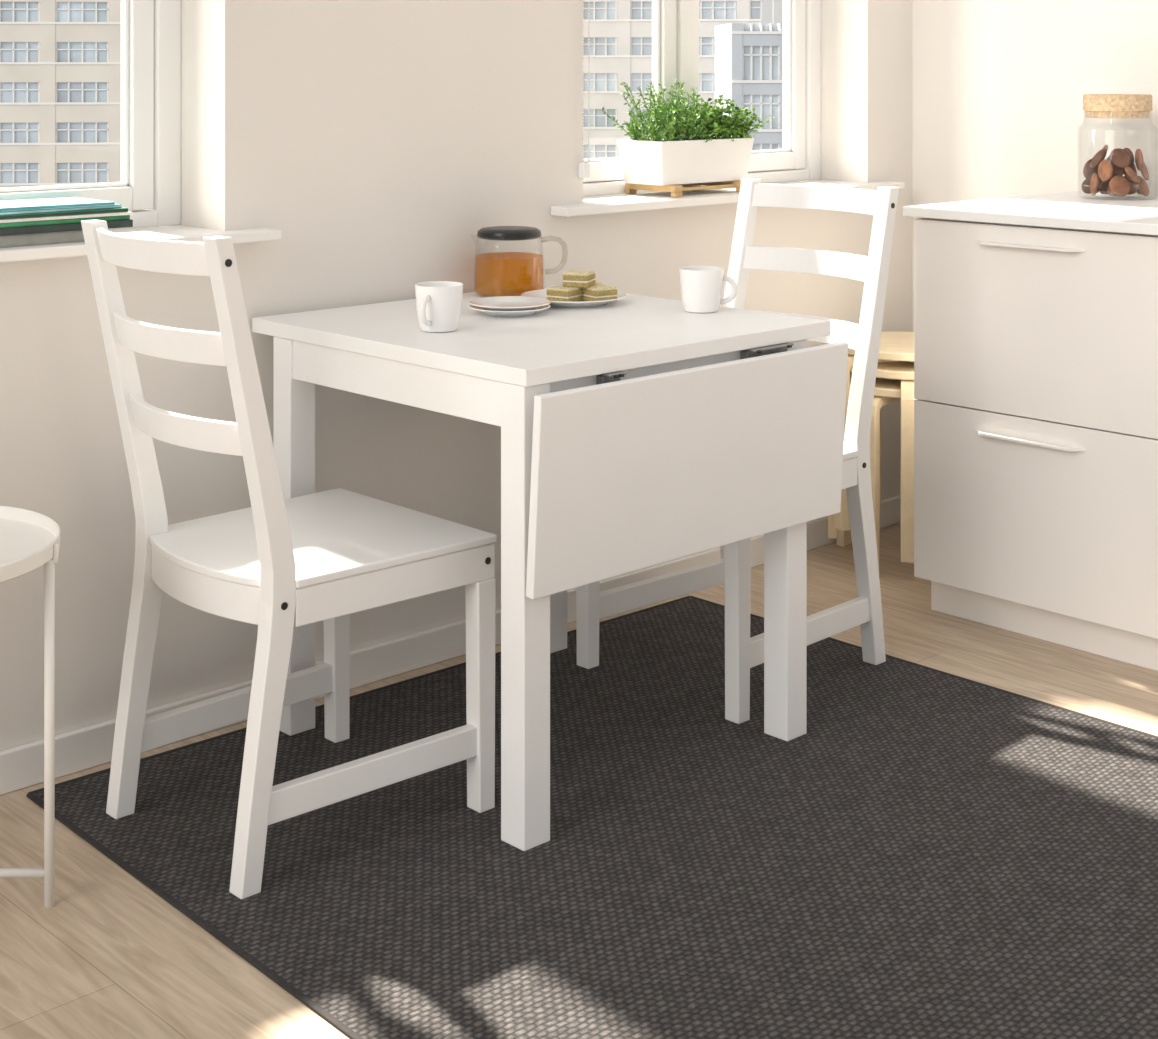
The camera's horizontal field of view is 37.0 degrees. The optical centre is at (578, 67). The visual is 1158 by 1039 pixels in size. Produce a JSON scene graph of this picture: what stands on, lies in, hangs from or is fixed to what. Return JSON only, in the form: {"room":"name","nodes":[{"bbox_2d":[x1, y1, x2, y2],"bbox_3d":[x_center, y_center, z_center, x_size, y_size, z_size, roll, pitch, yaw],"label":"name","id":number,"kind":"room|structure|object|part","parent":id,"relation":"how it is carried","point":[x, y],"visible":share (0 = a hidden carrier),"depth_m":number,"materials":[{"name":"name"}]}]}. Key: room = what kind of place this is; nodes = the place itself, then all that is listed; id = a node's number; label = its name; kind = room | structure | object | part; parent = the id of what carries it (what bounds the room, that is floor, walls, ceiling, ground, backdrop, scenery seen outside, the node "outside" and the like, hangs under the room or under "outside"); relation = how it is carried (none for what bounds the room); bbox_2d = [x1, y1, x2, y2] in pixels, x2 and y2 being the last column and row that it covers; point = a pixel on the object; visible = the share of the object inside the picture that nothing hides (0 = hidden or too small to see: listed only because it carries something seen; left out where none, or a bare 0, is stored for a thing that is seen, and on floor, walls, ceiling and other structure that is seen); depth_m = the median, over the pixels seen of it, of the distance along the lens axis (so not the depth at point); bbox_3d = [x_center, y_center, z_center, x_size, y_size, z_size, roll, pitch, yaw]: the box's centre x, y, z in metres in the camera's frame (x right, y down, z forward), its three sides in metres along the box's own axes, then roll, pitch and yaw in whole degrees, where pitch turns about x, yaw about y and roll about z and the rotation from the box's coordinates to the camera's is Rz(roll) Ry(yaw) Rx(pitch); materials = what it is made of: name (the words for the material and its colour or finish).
{"room":"dining room","nodes":[
{"label":"dining room","id":0,"kind":"room"},
{"bbox_2d":[0,0,911,750],"bbox_3d":[-1.165,-0.277,2.899,5.500,3.000,0.230,0,0,-43],"label":"wall","id":1,"kind":"structure","parent":0,"point":[379,138],"depth_m":3.41,"materials":[{"name":"paint"}]},
{"bbox_2d":[0,0,153,210],"bbox_3d":[-0.996,-0.377,3.159,0.466,1.294,0.045,0,0,-43],"label":"window","id":2,"kind":"structure","parent":1,"relation":"in","point":[135,191],"depth_m":3.28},
{"bbox_2d":[0,225,281,262],"bbox_3d":[-1.075,0.313,2.896,1.228,0.020,0.211,0,0,-43],"label":"sill","id":3,"kind":"structure","parent":1,"relation":"attached to","point":[177,233],"depth_m":3.13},
{"bbox_2d":[0,197,132,247],"bbox_3d":[-0.975,0.269,3.008,0.351,0.067,0.165,0,0,-43],"label":"book stack","id":4,"kind":"object","parent":3,"relation":"on","point":[28,222],"visible":0.83,"depth_m":2.98,"materials":[{"name":"paper"}]},
{"bbox_2d":[0,207,127,219],"bbox_3d":[-0.973,0.252,3.008,0.332,0.007,0.159,0,0,-44],"label":"magazine","id":5,"kind":"object","parent":4,"relation":"on","point":[6,213],"depth_m":2.98,"materials":[{"name":"green paper"}]},
{"bbox_2d":[0,215,129,227],"bbox_3d":[-0.968,0.265,3.014,0.327,0.008,0.159,0,0,-44],"label":"magazine","id":6,"kind":"object","parent":4,"relation":"on","point":[6,221],"depth_m":2.97,"materials":[{"name":"green paper"}]},
{"bbox_2d":[0,211,131,222],"bbox_3d":[-0.970,0.258,3.011,0.340,0.005,0.159,0,0,-44],"label":"magazine","id":7,"kind":"object","parent":4,"relation":"on","point":[5,216],"depth_m":2.98,"materials":[{"name":"green paper"}]},
{"bbox_2d":[108,0,180,229],"bbox_3d":[-1.165,-0.387,2.999,1.038,1.380,0.065,0,0,-43],"label":"frame","id":8,"kind":"object","parent":1,"relation":"attached to","point":[166,211],"visible":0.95,"depth_m":3.31,"materials":[{"name":"white wood"}]},
{"bbox_2d":[0,495,900,794],"bbox_3d":[-1.081,1.188,2.810,5.500,0.070,0.015,0,0,-43],"label":"baseboard","id":9,"kind":"structure","parent":1,"relation":"attached to","point":[22,766],"depth_m":3.46,"materials":[{"name":"white wood"}]},
{"bbox_2d":[579,0,589,177],"bbox_3d":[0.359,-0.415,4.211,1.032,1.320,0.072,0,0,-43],"label":"chain","id":10,"kind":"object","parent":1,"relation":"hanging from","point":[584,168],"visible":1,"depth_m":3.84,"materials":[{"name":"white plastic"}]},
{"bbox_3d":[0.016,-0.429,3.841,0.023,1.290,0.005,0,0,-44],"label":"bead chain","id":11,"kind":"part","parent":10,"relation":"part of","materials":[{"name":"white plastic"}]},
{"bbox_2d":[583,0,676,181],"bbox_3d":[0.063,-0.377,4.164,0.458,1.294,0.045,0,0,-43],"label":"window","id":12,"kind":"structure","parent":1,"relation":"in","point":[664,12],"depth_m":4.28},
{"bbox_2d":[583,0,820,196],"bbox_3d":[0.257,-0.387,4.349,1.040,1.380,0.065,0,0,-43],"label":"frame","id":13,"kind":"object","parent":1,"relation":"attached to","point":[812,171],"visible":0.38,"depth_m":4.65,"materials":[{"name":"white wood"}]},
{"bbox_2d":[551,180,904,216],"bbox_3d":[0.348,0.313,4.246,1.230,0.020,0.211,0,0,-43],"label":"sill","id":14,"kind":"structure","parent":1,"relation":"attached to","point":[617,203],"depth_m":4.03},
{"bbox_2d":[602,79,773,196],"bbox_3d":[0.270,0.163,4.186,0.439,0.277,0.289,0,0,-43],"label":"planter","id":15,"kind":"object","parent":14,"relation":"on","point":[703,151],"visible":1,"depth_m":4.12,"materials":[{"name":"ceramic"}]},
{"bbox_3d":[0.220,0.287,4.228,0.230,0.008,0.010,0,0,-44],"label":"stand rail","id":16,"kind":"part","parent":15,"relation":"part of","materials":[{"name":"brown wood"}]},
{"bbox_3d":[0.302,0.287,4.141,0.230,0.008,0.010,0,0,-44],"label":"stand rail","id":17,"kind":"part","parent":15,"relation":"part of","materials":[{"name":"brown wood"}]},
{"bbox_2d":[689,0,805,171],"bbox_3d":[0.426,-0.377,4.509,0.468,1.294,0.045,0,0,-43],"label":"window","id":18,"kind":"structure","parent":1,"relation":"in","point":[792,155],"depth_m":4.63,"materials":[{"name":"white wood"}]},
{"bbox_2d":[0,522,1157,1038],"bbox_3d":[0.280,1.253,1.520,5.700,0.060,4.220,0,0,-43],"label":"floor","id":19,"kind":"structure","parent":0,"point":[112,958],"depth_m":2.53,"materials":[{"name":"brown wood"}]},
{"bbox_2d":[0,506,59,907],"bbox_3d":[-0.989,0.957,2.521,0.446,0.532,0.446,0,0,-43],"label":"round side table","id":20,"kind":"object","parent":19,"relation":"on","point":[29,540],"visible":1,"depth_m":2.52,"materials":[{"name":"white metal"}]},
{"bbox_2d":[0,506,59,582],"bbox_3d":[-0.989,0.705,2.521,0.446,0.027,0.446,0,0,-44],"label":"tray","id":21,"kind":"object","parent":20,"relation":"on","point":[29,540],"depth_m":2.59,"materials":[{"name":"white metal"}]},
{"bbox_3d":[-0.773,0.970,2.523,0.015,0.506,0.015,0,0,-44],"label":"leg","id":22,"kind":"part","parent":20,"relation":"part of","materials":[{"name":"white metal"}]},
{"bbox_2d":[26,596,1157,1038],"bbox_3d":[0.426,1.220,2.584,1.695,0.005,2.332,0,0,-43],"label":"area rug","id":23,"kind":"object","parent":19,"relation":"on","point":[938,854],"visible":1,"depth_m":2.64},
{"bbox_2d":[81,220,496,898],"bbox_3d":[-0.487,0.733,2.817,0.554,0.972,0.443,0,0,-43],"label":"dining chair","id":24,"kind":"object","parent":23,"relation":"on","point":[275,564],"visible":1,"depth_m":2.74,"materials":[{"name":"white paint"}]},
{"bbox_3d":[-0.744,0.733,2.831,0.141,0.972,0.034,0,0,-44],"label":"post","id":25,"kind":"part","parent":24,"relation":"part of","materials":[{"name":"white paint"}]},
{"bbox_3d":[-0.487,0.733,2.561,0.141,0.972,0.034,0,0,-44],"label":"post","id":26,"kind":"part","parent":24,"relation":"part of","materials":[{"name":"white paint"}]},
{"bbox_3d":[-0.450,0.776,2.853,0.452,0.014,0.443,0,0,-44],"label":"seat","id":27,"kind":"part","parent":24,"relation":"part of","materials":[{"name":"white paint"}]},
{"bbox_3d":[-0.441,1.030,3.140,0.038,0.378,0.035,0,0,-44],"label":"leg","id":28,"kind":"part","parent":24,"relation":"part of","materials":[{"name":"white paint"}]},
{"bbox_3d":[-0.162,1.030,2.847,0.038,0.378,0.035,0,0,-44],"label":"leg","id":29,"kind":"part","parent":24,"relation":"part of","materials":[{"name":"white paint"}]},
{"bbox_2d":[252,283,847,850],"bbox_3d":[-0.059,0.843,3.208,0.764,0.751,0.809,0,0,-43],"label":"table","id":30,"kind":"object","parent":23,"relation":"on","point":[638,432],"visible":0.92,"depth_m":2.94,"materials":[{"name":"paint"}]},
{"bbox_3d":[-0.525,0.857,3.191,0.056,0.723,0.056,0,0,-44],"label":"leg","id":31,"kind":"part","parent":30,"relation":"part of","materials":[{"name":"paint"}]},
{"bbox_2d":[415,281,462,331],"bbox_3d":[-0.255,0.426,3.079,0.100,0.082,0.086,0,0,-32],"label":"coffee mug","id":32,"kind":"object","parent":30,"relation":"on","point":[438,303],"visible":1,"depth_m":3.05,"materials":[{"name":"white ceramic"}]},
{"bbox_3d":[-0.269,0.427,3.034,0.010,0.055,0.033,0,0,21],"label":"handle","id":33,"kind":"part","parent":32,"relation":"part of","materials":[{"name":"white ceramic"}]},
{"bbox_2d":[469,304,550,316],"bbox_3d":[-0.132,0.460,3.294,0.156,0.015,0.156,0,0,-43],"label":"plate","id":34,"kind":"object","parent":30,"relation":"on","point":[487,312],"visible":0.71,"depth_m":3.25,"materials":[{"name":"white ceramic"}]},
{"bbox_2d":[469,296,550,310],"bbox_3d":[-0.132,0.453,3.294,0.156,0.015,0.156,0,0,-43],"label":"plate","id":35,"kind":"object","parent":34,"relation":"on","point":[499,303],"visible":0.94,"depth_m":3.31,"materials":[{"name":"white ceramic"}]},
{"bbox_2d":[477,226,567,274],"bbox_3d":[-0.135,0.399,3.571,0.164,0.138,0.158,0,0,-43],"label":"glass teapot","id":36,"kind":"object","parent":30,"relation":"on","point":[502,233],"visible":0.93,"depth_m":3.52,"materials":[{"name":"clear glass"}]},
{"bbox_3d":[-0.144,0.340,3.569,0.133,0.021,0.133,0,0,-44],"label":"lid","id":37,"kind":"part","parent":36,"relation":"part of","materials":[{"name":"black plastic"}]},
{"bbox_3d":[-0.084,0.857,2.725,0.056,0.723,0.056,0,0,-44],"label":"leg","id":38,"kind":"part","parent":30,"relation":"part of","materials":[{"name":"paint"}]},
{"bbox_3d":[-0.063,0.857,3.629,0.056,0.723,0.056,0,0,-44],"label":"leg","id":39,"kind":"part","parent":30,"relation":"part of","materials":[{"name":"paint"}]},
{"bbox_2d":[521,289,626,307],"bbox_3d":[-0.011,0.459,3.437,0.212,0.017,0.212,0,0,-43],"label":"serving plate","id":40,"kind":"object","parent":30,"relation":"on","point":[541,293],"visible":0.49,"depth_m":3.38,"materials":[{"name":"white ceramic"}]},
{"bbox_2d":[546,285,582,301],"bbox_3d":[-0.029,0.444,3.397,0.052,0.028,0.052,0,0,32],"label":"cake","id":41,"kind":"object","parent":40,"relation":"on","point":[555,293],"visible":0.97,"depth_m":3.38,"materials":[{"name":"beige food"}]},
{"bbox_2d":[563,270,594,287],"bbox_3d":[0.000,0.417,3.417,0.052,0.028,0.052,0,0,18],"label":"cake","id":42,"kind":"object","parent":41,"relation":"on","point":[572,278],"visible":1,"depth_m":3.39,"materials":[{"name":"beige food"}]},
{"bbox_2d":[582,285,616,300],"bbox_3d":[0.040,0.444,3.404,0.052,0.028,0.052,0,0,-35],"label":"cake","id":43,"kind":"object","parent":40,"relation":"on","point":[595,292],"visible":0.99,"depth_m":3.39,"materials":[{"name":"beige food"}]},
{"bbox_2d":[679,266,736,312],"bbox_3d":[0.242,0.426,3.322,0.100,0.082,0.086,0,0,32],"label":"coffee mug","id":44,"kind":"object","parent":30,"relation":"on","point":[701,287],"visible":1,"depth_m":3.29,"materials":[{"name":"white ceramic"}]},
{"bbox_3d":[0.288,0.427,3.329,0.033,0.055,0.010,0,0,-4],"label":"handle","id":45,"kind":"part","parent":44,"relation":"part of","materials":[{"name":"white ceramic"}]},
{"bbox_3d":[0.378,0.857,3.164,0.056,0.723,0.056,0,0,-44],"label":"leg","id":46,"kind":"part","parent":30,"relation":"part of","materials":[{"name":"paint"}]},
{"bbox_2d":[576,178,898,723],"bbox_3d":[0.344,0.733,3.555,0.554,0.972,0.443,0,0,-43],"label":"dining chair","id":47,"kind":"object","parent":23,"relation":"on","point":[743,652],"visible":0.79,"depth_m":3.53,"materials":[{"name":"white paint"}]},
{"bbox_3d":[0.019,1.030,3.525,0.038,0.378,0.035,0,0,-44],"label":"leg","id":48,"kind":"part","parent":47,"relation":"part of","materials":[{"name":"white paint"}]},
{"bbox_3d":[0.297,1.030,3.232,0.038,0.378,0.035,0,0,-44],"label":"leg","id":49,"kind":"part","parent":47,"relation":"part of","materials":[{"name":"white paint"}]},
{"bbox_3d":[0.344,0.733,3.811,0.141,0.972,0.034,0,0,-44],"label":"post","id":50,"kind":"part","parent":47,"relation":"part of","materials":[{"name":"white paint"}]},
{"bbox_3d":[0.306,0.776,3.519,0.452,0.014,0.443,0,0,-44],"label":"seat","id":51,"kind":"part","parent":47,"relation":"part of","materials":[{"name":"white paint"}]},
{"bbox_3d":[0.600,0.733,3.541,0.141,0.972,0.034,0,0,-44],"label":"post","id":52,"kind":"part","parent":47,"relation":"part of","materials":[{"name":"white paint"}]},
{"bbox_2d":[836,377,900,574],"bbox_3d":[0.824,0.998,4.311,0.350,0.450,0.350,0,0,-7],"label":"stool","id":53,"kind":"object","parent":19,"relation":"on","point":[887,391],"visible":0.2,"depth_m":4.16,"materials":[{"name":"brown wood"}]},
{"bbox_3d":[0.733,1.008,4.389,0.160,0.429,0.042,0,0,41],"label":"bent leg","id":54,"kind":"part","parent":53,"relation":"part of","materials":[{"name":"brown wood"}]},
{"bbox_2d":[828,361,916,562],"bbox_3d":[0.824,0.953,4.311,0.350,0.450,0.350,0,0,-26],"label":"stool","id":55,"kind":"object","parent":53,"relation":"on","point":[903,371],"visible":0.3,"depth_m":4.12,"materials":[{"name":"brown wood"}]},
{"bbox_3d":[0.706,0.964,4.333,0.160,0.429,0.042,0,0,11],"label":"bent leg","id":56,"kind":"part","parent":55,"relation":"part of","materials":[{"name":"brown wood"}]},
{"bbox_2d":[834,331,913,530],"bbox_3d":[0.824,0.908,4.311,0.350,0.450,0.350,0,0,34],"label":"stool","id":57,"kind":"object","parent":55,"relation":"on","point":[895,346],"visible":0.26,"depth_m":4.23,"materials":[{"name":"brown wood"}]},
{"bbox_3d":[0.784,0.919,4.424,0.042,0.429,0.160,0,0,-20],"label":"bent leg","id":58,"kind":"part","parent":57,"relation":"part of","materials":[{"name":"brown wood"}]},
{"bbox_3d":[0.824,0.694,4.311,0.350,0.020,0.350,0,0,-19],"label":"round seat","id":59,"kind":"part","parent":57,"relation":"part of","materials":[{"name":"brown wood"}]},
{"bbox_3d":[0.824,0.738,4.311,0.350,0.020,0.350,0,0,11],"label":"round seat","id":60,"kind":"part","parent":55,"relation":"part of","materials":[{"name":"brown wood"}]},
{"bbox_3d":[0.802,0.964,4.193,0.042,0.429,0.160,0,0,11],"label":"bent leg","id":61,"kind":"part","parent":55,"relation":"part of","materials":[{"name":"brown wood"}]},
{"bbox_3d":[0.824,0.782,4.311,0.350,0.020,0.350,0,0,41],"label":"round seat","id":62,"kind":"part","parent":53,"relation":"part of","materials":[{"name":"brown wood"}]},
{"bbox_3d":[0.746,1.008,4.220,0.042,0.429,0.160,0,0,41],"label":"bent leg","id":63,"kind":"part","parent":53,"relation":"part of","materials":[{"name":"brown wood"}]},
{"bbox_2d":[903,191,1157,670],"bbox_3d":[1.980,0.766,3.053,0.722,0.914,2.902,0,0,-43],"label":"base cabinet","id":64,"kind":"object","parent":19,"relation":"on","point":[1036,315],"visible":1,"depth_m":3.64,"materials":[{"name":"laminate"}]},
{"bbox_3d":[0.942,0.376,3.640,0.024,0.005,0.264,0,0,-44],"label":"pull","id":65,"kind":"part","parent":64,"relation":"part of","materials":[{"name":"paint"}]},
{"bbox_3d":[0.942,0.786,3.640,0.024,0.005,0.264,0,0,-44],"label":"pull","id":66,"kind":"part","parent":64,"relation":"part of","materials":[{"name":"paint"}]},
{"bbox_2d":[903,191,1157,234],"bbox_3d":[1.982,0.320,3.054,0.719,0.022,2.902,0,0,-44],"label":"countertop","id":67,"kind":"structure","parent":64,"relation":"on","point":[1133,213],"depth_m":3.77,"materials":[{"name":"laminate"}]},
{"bbox_2d":[1081,94,1151,196],"bbox_3d":[1.280,0.185,4.107,0.184,0.245,0.184,0,0,-43],"label":"cookie jar","id":68,"kind":"object","parent":67,"relation":"on","point":[1103,176],"visible":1,"depth_m":4.06,"materials":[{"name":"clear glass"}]},
{"bbox_3d":[1.280,0.090,4.107,0.158,0.055,0.158,0,0,-44],"label":"cork lid","id":69,"kind":"part","parent":68,"relation":"part of","materials":[{"name":"beige wood"}]},
{"bbox_3d":[1.031,0.538,3.578,0.022,0.402,0.800,0,0,-44],"label":"drawer","id":70,"kind":"part","parent":64,"relation":"part of","materials":[{"name":"white wood"}]},
{"bbox_3d":[1.031,0.939,3.578,0.022,0.394,0.800,0,0,-44],"label":"drawer","id":71,"kind":"part","parent":64,"relation":"part of","materials":[{"name":"white wood"}]},
{"bbox_2d":[912,0,1157,331],"bbox_3d":[2.275,-0.277,3.413,0.200,3.000,4.220,0,0,-43],"label":"wall","id":72,"kind":"structure","parent":0,"point":[999,87],"depth_m":4.46,"materials":[{"name":"paint"}]},
{"label":"outside","id":73,"kind":"structure","parent":0,"visible":0},
{"bbox_2d":[0,0,161,229],"bbox_3d":[-37.095,3.110,120.863,46.000,56.225,6.120,0,0,-6],"label":"apartment building","id":74,"kind":"structure","parent":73,"point":[60,60],"depth_m":118.15,"materials":[{"name":"beige concrete"}]},
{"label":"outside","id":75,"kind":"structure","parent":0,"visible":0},
{"bbox_2d":[583,0,773,196],"bbox_3d":[3.378,2.673,142.708,28.756,65.100,6.120,0,0,6],"label":"apartment building","id":76,"kind":"structure","parent":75,"point":[620,38],"depth_m":139.72,"materials":[{"name":"beige concrete"}]},
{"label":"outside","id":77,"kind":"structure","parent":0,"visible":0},
{"bbox_2d":[715,23,797,183],"bbox_3d":[10.502,16.423,94.886,5.222,37.600,6.120,0,0,-4],"label":"building","id":78,"kind":"structure","parent":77,"point":[748,56],"depth_m":92.01,"materials":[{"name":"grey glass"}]}
]}

